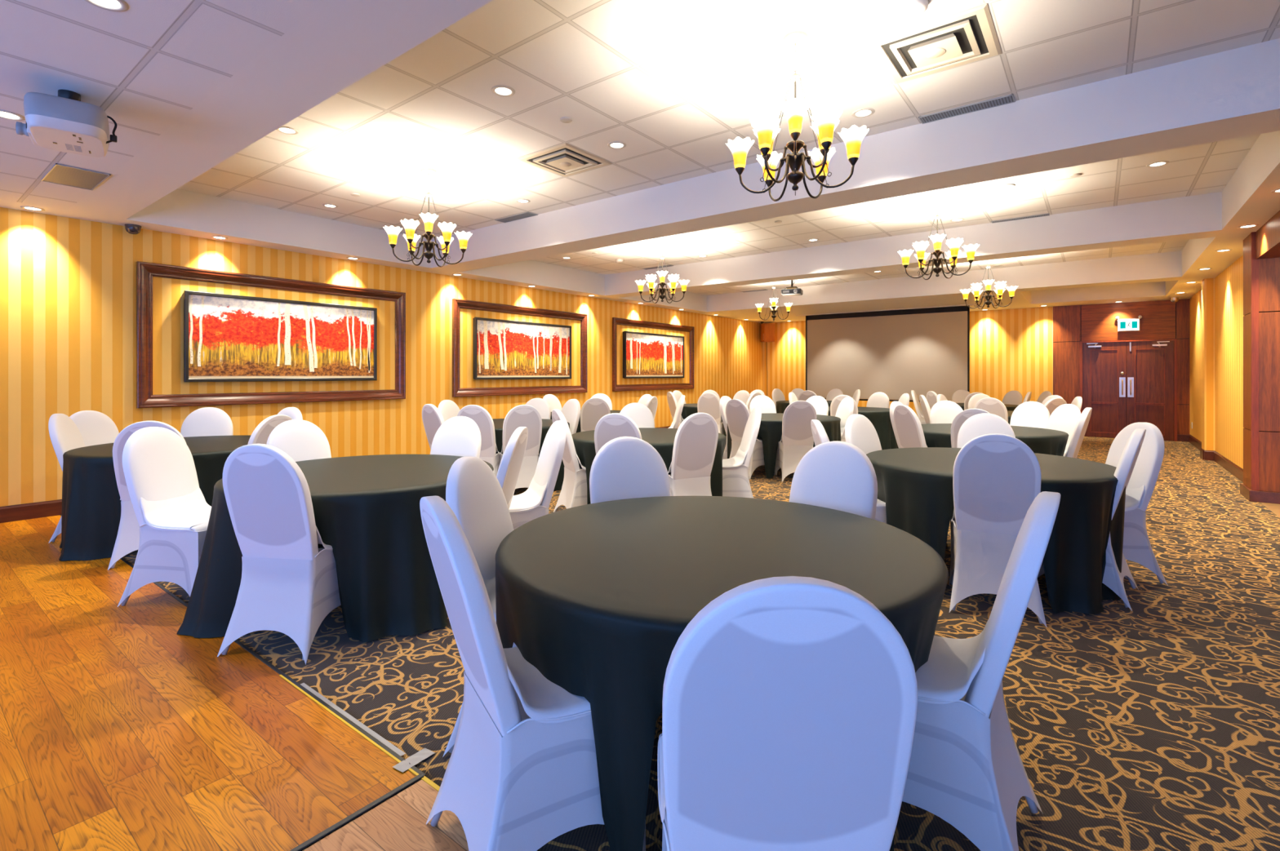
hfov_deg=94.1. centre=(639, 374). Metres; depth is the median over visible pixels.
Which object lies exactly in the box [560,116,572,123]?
sprinkler cover
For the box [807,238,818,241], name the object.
recessed light
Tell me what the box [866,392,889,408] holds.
banquet chair
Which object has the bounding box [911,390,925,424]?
banquet chair
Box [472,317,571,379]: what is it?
framed painting
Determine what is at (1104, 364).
door
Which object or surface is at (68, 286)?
wall
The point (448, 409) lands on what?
banquet chair
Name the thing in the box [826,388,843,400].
banquet chair
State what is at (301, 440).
banquet chair
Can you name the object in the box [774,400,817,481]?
banquet chair
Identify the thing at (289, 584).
banquet chair
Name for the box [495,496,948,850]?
banquet table
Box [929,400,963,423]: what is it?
banquet chair
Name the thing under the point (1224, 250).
recessed light
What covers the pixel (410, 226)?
chandelier
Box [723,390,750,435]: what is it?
banquet chair
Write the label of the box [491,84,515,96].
recessed light
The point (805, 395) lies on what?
banquet chair
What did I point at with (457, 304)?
trim
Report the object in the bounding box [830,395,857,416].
banquet chair
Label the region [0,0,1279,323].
ceiling
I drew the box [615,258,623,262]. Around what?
smoke detector
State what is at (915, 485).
banquet table
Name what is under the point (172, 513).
banquet chair
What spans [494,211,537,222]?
ceiling vent
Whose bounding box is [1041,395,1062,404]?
banquet chair
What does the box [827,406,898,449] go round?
banquet table
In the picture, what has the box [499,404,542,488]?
banquet chair
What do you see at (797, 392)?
banquet chair
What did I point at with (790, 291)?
projector
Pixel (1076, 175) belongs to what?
recessed light
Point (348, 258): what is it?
recessed light
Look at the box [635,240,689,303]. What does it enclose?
chandelier
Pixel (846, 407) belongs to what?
banquet chair
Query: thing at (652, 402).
banquet chair
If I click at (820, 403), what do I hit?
banquet chair
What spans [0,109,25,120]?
recessed light
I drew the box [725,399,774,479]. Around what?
banquet chair
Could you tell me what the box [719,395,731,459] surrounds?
banquet chair
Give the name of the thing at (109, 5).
recessed light
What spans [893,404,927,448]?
banquet chair
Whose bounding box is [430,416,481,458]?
banquet chair
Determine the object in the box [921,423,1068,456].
banquet table
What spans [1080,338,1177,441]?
trim
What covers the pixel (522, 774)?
banquet chair
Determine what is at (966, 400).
banquet chair
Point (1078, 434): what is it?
banquet chair
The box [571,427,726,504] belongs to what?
banquet table
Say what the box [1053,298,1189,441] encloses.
panelling
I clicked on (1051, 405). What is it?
banquet chair
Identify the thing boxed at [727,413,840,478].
banquet table
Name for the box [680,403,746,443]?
banquet table
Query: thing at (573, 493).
banquet chair
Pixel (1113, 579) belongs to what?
banquet chair
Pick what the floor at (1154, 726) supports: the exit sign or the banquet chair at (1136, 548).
the banquet chair at (1136, 548)
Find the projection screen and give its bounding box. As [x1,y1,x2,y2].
[805,305,969,402]
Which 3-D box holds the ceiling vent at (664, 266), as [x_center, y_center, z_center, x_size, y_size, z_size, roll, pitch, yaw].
[0.320,-1.915,10.642,0.610,0.008,0.100,0,0,38]
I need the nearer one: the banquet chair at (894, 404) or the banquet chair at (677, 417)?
the banquet chair at (894, 404)
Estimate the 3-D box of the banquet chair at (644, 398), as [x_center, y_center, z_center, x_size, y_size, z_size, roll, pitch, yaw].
[-0.098,0.840,9.635,0.574,1.030,0.467,0,0,-33]
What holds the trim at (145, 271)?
attached to the wall at (68, 286)
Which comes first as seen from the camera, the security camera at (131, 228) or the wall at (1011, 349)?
the security camera at (131, 228)
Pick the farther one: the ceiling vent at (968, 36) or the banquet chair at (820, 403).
the banquet chair at (820, 403)
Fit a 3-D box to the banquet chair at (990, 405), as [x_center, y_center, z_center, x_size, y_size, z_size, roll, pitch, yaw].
[5.087,0.840,8.585,0.467,1.030,0.574,0,0,40]
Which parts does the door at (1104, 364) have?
pull plate, pull handle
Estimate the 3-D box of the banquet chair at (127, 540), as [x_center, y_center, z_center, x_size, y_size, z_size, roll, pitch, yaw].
[-3.552,0.840,4.412,0.467,1.030,0.574,0,0,-24]
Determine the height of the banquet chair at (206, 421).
1.030 m
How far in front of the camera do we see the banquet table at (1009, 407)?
11.17 m
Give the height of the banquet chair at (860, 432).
1.030 m
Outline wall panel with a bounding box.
[1243,233,1279,493]
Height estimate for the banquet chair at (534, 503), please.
1.030 m
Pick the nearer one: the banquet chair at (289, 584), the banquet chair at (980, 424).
the banquet chair at (289, 584)
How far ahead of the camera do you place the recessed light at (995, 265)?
10.44 m
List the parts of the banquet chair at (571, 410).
backrest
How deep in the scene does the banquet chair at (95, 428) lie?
5.36 m
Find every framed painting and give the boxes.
[183,290,377,382]
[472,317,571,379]
[622,331,684,378]
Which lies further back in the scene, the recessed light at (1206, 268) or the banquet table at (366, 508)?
the recessed light at (1206, 268)
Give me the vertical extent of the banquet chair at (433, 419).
1.030 m
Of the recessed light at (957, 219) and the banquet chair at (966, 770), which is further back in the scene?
the recessed light at (957, 219)
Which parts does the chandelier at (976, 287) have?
lamp shade, arm, lamp shade, lamp shade, lamp shade, arm, lamp shade, arm, lamp shade, lamp shade, lamp shade, arm, lamp shade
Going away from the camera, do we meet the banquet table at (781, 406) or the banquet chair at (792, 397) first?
the banquet chair at (792, 397)
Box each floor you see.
[0,515,468,850]
[122,436,1279,850]
[1261,502,1279,517]
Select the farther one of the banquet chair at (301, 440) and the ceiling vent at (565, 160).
the ceiling vent at (565, 160)
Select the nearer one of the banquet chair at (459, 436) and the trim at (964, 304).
the banquet chair at (459, 436)
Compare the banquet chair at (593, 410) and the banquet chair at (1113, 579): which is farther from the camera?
the banquet chair at (593, 410)
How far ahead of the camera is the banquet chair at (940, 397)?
9.72 m
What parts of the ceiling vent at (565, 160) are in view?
plate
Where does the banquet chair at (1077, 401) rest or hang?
on the floor at (1154, 726)
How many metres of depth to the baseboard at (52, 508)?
5.55 m
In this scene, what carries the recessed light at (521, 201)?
in the ceiling
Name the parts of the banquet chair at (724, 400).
backrest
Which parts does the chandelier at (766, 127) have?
lamp shade, arm, lamp shade, lamp shade, lamp shade, arm, arm, arm, chain, lamp shade, arm, arm, arm, arm, lamp shade, lamp shade, lamp shade, arm, lamp shade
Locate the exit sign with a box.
[1115,315,1142,331]
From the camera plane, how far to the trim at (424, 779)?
2.22 m
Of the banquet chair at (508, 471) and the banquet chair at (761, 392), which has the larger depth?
the banquet chair at (761, 392)
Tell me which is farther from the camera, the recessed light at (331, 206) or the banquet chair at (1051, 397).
the banquet chair at (1051, 397)
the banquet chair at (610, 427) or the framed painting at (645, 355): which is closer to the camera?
the banquet chair at (610, 427)
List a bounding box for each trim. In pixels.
[60,515,426,777]
[136,261,405,408]
[279,675,439,791]
[289,773,423,850]
[452,298,586,397]
[612,317,693,391]
[796,304,975,316]
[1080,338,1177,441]
[1250,231,1258,491]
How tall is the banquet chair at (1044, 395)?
1.030 m
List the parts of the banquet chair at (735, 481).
seat, backrest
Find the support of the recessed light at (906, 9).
attached to the ceiling
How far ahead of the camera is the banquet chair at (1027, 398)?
11.05 m
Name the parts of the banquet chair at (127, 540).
backrest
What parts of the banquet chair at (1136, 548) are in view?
seat, backrest, leg frame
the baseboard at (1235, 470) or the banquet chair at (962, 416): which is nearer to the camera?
the banquet chair at (962, 416)
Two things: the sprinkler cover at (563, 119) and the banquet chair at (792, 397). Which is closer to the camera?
the sprinkler cover at (563, 119)
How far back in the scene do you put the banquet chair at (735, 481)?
5.71 m
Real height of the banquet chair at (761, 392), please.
1.030 m
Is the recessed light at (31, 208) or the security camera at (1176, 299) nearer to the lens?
the recessed light at (31, 208)
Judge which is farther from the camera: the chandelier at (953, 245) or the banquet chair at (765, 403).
the banquet chair at (765, 403)
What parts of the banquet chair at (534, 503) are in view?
seat, backrest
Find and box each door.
[1082,342,1126,438]
[1126,340,1173,440]
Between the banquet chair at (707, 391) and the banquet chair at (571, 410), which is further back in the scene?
the banquet chair at (707, 391)
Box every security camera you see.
[124,223,142,234]
[1169,297,1178,302]
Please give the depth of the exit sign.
12.46 m
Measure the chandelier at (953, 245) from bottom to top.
0.871 m
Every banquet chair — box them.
[48,413,85,543]
[69,410,119,446]
[107,421,186,569]
[117,426,211,607]
[180,407,233,437]
[217,444,341,665]
[247,414,292,444]
[266,419,331,462]
[277,407,302,420]
[419,495,645,850]
[422,404,444,449]
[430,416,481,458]
[437,400,460,422]
[442,457,516,757]
[457,404,502,475]
[496,426,528,509]
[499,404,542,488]
[508,420,566,530]
[525,398,551,419]
[537,399,580,459]
[542,394,561,412]
[551,409,586,512]
[580,397,610,431]
[589,436,671,503]
[591,393,612,410]
[594,413,641,454]
[619,402,654,427]
[637,394,651,404]
[644,396,657,419]
[657,576,918,850]
[666,391,684,428]
[667,413,718,496]
[668,395,684,428]
[672,390,685,404]
[697,392,724,434]
[702,390,719,399]
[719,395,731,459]
[722,407,761,498]
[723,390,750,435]
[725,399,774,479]
[746,392,761,409]
[749,395,776,413]
[750,390,764,395]
[772,388,785,408]
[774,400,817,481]
[788,392,797,404]
[789,441,877,519]
[791,388,804,398]
[797,390,816,401]
[805,395,828,415]
[810,419,886,524]
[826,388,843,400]
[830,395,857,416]
[835,397,853,442]
[844,413,881,454]
[852,389,860,405]
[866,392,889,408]
[889,401,902,448]
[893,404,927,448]
[898,393,909,406]
[902,491,1060,850]
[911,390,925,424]
[919,395,930,424]
[926,391,937,409]
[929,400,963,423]
[937,394,947,402]
[949,433,1046,626]
[951,390,970,403]
[951,408,990,448]
[956,413,1015,448]
[964,392,983,410]
[968,393,990,408]
[973,397,1008,422]
[1002,391,1022,405]
[1009,401,1050,428]
[1022,391,1031,403]
[1036,391,1051,403]
[1037,428,1146,611]
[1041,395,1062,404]
[1044,398,1066,415]
[1045,404,1080,456]
[1064,407,1092,458]
[1071,396,1082,410]
[1105,422,1168,586]
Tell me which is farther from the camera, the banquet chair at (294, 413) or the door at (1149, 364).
the door at (1149, 364)
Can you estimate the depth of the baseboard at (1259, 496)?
6.30 m
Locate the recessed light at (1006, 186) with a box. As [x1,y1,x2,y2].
[995,183,1015,190]
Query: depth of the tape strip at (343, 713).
2.31 m
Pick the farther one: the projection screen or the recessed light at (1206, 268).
the projection screen
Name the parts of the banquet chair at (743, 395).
backrest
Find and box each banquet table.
[58,435,250,561]
[176,454,493,642]
[492,418,569,490]
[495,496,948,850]
[550,410,621,432]
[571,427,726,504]
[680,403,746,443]
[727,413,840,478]
[776,400,831,413]
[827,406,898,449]
[866,447,1125,614]
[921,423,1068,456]
[955,403,1017,411]
[1007,410,1013,424]
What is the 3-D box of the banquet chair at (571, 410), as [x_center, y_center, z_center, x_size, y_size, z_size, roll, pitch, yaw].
[-1.088,0.840,7.752,0.574,1.030,0.467,0,0,-39]
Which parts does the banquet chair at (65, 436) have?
backrest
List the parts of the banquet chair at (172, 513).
leg frame, backrest, seat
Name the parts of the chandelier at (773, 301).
lamp shade, lamp shade, lamp shade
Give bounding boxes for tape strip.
[300,683,405,756]
[392,748,435,773]
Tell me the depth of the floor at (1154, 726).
2.57 m
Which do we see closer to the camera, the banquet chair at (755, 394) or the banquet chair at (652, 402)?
the banquet chair at (652, 402)
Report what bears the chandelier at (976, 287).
hanging from the ceiling
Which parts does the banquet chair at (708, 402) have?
backrest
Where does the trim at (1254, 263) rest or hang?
attached to the wall panel
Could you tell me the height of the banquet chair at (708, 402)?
1.030 m
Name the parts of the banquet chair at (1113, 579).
backrest, leg frame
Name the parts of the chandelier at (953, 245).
lamp shade, arm, lamp shade, lamp shade, lamp shade, arm, arm, arm, lamp shade, arm, arm, lamp shade, lamp shade, lamp shade, arm, lamp shade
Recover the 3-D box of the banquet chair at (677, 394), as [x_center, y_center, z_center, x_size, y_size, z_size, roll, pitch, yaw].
[0.949,0.840,11.951,0.574,1.030,0.467,0,0,38]
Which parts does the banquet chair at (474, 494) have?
leg frame, backrest, seat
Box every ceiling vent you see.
[40,163,111,190]
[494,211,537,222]
[517,142,613,177]
[642,265,673,270]
[741,289,768,292]
[866,3,1002,84]
[918,93,1015,124]
[991,213,1049,223]
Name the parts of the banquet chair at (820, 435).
backrest, seat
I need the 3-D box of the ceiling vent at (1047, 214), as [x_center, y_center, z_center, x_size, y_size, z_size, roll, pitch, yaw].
[4.659,-1.915,7.304,0.602,0.008,0.100,0,0,38]
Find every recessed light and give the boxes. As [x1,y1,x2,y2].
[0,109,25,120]
[20,205,44,211]
[84,0,128,11]
[210,235,228,239]
[276,125,298,134]
[322,204,337,208]
[346,257,359,259]
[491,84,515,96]
[515,199,530,203]
[607,141,626,148]
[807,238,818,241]
[851,107,875,117]
[896,0,929,18]
[950,217,964,222]
[991,264,1003,266]
[995,183,1015,190]
[1070,173,1081,177]
[1146,160,1168,167]
[1197,267,1212,270]
[1214,248,1232,252]
[1236,224,1258,228]
[1271,188,1279,192]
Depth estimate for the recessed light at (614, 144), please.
4.97 m
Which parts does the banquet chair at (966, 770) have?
seat, backrest, leg frame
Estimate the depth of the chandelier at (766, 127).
3.34 m
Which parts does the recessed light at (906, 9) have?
plate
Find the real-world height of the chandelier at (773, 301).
0.870 m
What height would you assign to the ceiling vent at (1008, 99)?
0.008 m
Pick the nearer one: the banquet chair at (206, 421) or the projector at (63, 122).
the projector at (63, 122)
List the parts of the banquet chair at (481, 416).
backrest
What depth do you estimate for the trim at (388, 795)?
1.81 m
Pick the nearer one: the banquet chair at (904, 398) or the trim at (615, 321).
the banquet chair at (904, 398)
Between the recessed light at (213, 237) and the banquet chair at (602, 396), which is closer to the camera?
the recessed light at (213, 237)
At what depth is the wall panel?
6.30 m
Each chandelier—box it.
[382,168,472,266]
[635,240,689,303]
[725,31,869,201]
[755,282,792,320]
[897,194,979,279]
[960,260,1017,309]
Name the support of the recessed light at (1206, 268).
in the ceiling
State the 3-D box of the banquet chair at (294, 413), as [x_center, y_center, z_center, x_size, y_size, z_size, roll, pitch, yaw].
[-3.571,0.840,5.675,0.467,1.030,0.574,0,0,25]
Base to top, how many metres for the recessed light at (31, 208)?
0.007 m
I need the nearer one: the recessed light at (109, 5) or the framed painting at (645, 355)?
the recessed light at (109, 5)
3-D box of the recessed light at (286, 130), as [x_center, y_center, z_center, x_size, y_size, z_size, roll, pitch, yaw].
[-2.771,-1.917,4.680,0.160,0.007,0.160,0,0,38]
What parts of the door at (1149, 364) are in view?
pull plate, pull handle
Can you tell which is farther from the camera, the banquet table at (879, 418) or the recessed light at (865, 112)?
the banquet table at (879, 418)
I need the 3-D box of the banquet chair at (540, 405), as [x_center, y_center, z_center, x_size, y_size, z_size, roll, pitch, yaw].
[-1.474,0.840,7.953,0.467,1.030,0.574,0,0,14]
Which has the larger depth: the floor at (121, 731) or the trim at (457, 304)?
the trim at (457, 304)
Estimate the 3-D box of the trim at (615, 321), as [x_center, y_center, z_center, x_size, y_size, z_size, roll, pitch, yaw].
[0.380,-0.408,13.387,0.058,1.515,3.042,0,0,38]
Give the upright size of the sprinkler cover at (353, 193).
0.012 m
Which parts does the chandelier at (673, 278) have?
lamp shade, arm, lamp shade, lamp shade, lamp shade, arm, lamp shade, arm, lamp shade, lamp shade, lamp shade, arm, lamp shade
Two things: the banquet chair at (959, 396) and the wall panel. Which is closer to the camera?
the wall panel
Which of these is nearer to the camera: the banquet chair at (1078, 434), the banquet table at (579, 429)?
the banquet chair at (1078, 434)
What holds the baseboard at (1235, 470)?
attached to the wall at (1216, 310)
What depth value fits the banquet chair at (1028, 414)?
7.12 m
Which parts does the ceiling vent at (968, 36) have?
plate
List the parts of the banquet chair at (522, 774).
leg frame, backrest, seat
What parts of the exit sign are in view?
light panel, green panel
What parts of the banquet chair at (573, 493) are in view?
backrest, seat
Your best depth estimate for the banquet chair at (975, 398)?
10.02 m
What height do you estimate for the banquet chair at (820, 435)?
1.030 m
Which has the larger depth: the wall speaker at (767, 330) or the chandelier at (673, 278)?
the wall speaker at (767, 330)
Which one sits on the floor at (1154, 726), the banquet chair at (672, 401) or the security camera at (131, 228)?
the banquet chair at (672, 401)
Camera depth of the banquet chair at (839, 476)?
2.81 m
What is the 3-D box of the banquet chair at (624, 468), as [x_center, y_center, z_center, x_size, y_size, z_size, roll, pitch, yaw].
[0.016,0.840,2.851,0.467,1.030,0.574,0,0,-19]
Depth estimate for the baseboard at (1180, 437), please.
11.99 m
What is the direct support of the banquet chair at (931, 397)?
on the floor at (1154, 726)
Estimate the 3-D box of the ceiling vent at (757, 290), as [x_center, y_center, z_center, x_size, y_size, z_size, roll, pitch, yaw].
[2.624,-1.915,13.638,0.610,0.008,0.100,0,0,38]
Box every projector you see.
[15,88,117,157]
[781,280,802,296]
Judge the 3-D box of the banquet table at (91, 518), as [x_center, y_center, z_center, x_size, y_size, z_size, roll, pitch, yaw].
[-3.868,0.969,5.055,1.528,0.748,1.589,0,0,38]
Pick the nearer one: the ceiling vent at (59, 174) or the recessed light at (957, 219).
the ceiling vent at (59, 174)
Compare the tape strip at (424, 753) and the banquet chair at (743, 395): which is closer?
the tape strip at (424, 753)
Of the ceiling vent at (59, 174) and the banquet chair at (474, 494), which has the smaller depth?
the banquet chair at (474, 494)
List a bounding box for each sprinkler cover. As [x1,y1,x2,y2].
[351,192,359,196]
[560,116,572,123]
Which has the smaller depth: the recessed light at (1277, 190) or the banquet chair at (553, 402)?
the recessed light at (1277, 190)
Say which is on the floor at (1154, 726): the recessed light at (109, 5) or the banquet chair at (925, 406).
the banquet chair at (925, 406)
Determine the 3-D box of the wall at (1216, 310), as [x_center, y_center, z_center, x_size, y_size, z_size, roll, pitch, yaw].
[5.312,-0.132,4.503,0.270,2.973,18.817,0,0,38]
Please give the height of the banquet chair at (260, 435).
1.030 m
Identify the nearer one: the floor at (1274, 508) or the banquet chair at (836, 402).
the floor at (1274, 508)
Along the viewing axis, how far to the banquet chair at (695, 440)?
5.11 m
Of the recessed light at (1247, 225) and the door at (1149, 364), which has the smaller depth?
the recessed light at (1247, 225)
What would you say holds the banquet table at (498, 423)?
on the floor at (1154, 726)
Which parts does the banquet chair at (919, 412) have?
backrest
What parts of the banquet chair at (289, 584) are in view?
leg frame, backrest, seat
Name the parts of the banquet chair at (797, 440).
backrest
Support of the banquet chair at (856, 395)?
on the floor at (1154, 726)
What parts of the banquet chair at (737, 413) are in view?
backrest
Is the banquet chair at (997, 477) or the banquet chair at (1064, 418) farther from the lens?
the banquet chair at (1064, 418)
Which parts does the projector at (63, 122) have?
panel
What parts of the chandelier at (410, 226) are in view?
lamp shade, arm, lamp shade, lamp shade, arm, arm, arm, lamp shade, chain, arm, arm, arm, lamp shade, lamp shade, arm, lamp shade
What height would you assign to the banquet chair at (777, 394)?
1.030 m
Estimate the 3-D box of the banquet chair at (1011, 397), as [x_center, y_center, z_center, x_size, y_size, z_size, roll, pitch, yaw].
[7.290,0.840,11.918,0.574,1.030,0.467,0,0,-17]
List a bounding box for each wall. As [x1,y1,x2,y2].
[0,207,762,506]
[762,306,1053,416]
[1189,210,1279,469]
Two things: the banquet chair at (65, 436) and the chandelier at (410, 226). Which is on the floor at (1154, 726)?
the banquet chair at (65, 436)
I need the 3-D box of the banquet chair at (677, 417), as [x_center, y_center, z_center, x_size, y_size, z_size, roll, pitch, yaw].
[0.411,0.840,9.259,0.574,1.030,0.467,0,0,-1]
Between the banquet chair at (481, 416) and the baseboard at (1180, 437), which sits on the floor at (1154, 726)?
the banquet chair at (481, 416)
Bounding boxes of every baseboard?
[0,426,670,523]
[1177,434,1188,442]
[1188,434,1243,482]
[1240,483,1279,504]
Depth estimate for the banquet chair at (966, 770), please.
1.59 m
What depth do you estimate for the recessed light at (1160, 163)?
5.42 m
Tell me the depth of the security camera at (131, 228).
6.03 m
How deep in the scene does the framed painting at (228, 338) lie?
7.12 m
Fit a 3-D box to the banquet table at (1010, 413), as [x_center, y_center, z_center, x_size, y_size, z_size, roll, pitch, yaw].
[5.569,0.970,9.152,1.560,0.750,1.560,0,0,38]
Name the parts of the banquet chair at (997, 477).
seat, leg frame, backrest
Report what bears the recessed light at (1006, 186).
attached to the ceiling
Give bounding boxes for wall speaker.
[760,323,774,370]
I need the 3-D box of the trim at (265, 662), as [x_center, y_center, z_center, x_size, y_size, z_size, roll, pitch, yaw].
[-3.133,1.350,3.850,6.081,0.010,0.018,0,0,38]
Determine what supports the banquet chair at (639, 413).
on the floor at (1154, 726)
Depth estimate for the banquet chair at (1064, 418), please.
6.49 m
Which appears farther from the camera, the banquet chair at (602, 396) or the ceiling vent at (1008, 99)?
the banquet chair at (602, 396)
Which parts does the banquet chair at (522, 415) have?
backrest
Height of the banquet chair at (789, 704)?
1.030 m
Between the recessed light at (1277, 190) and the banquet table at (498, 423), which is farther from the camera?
the banquet table at (498, 423)

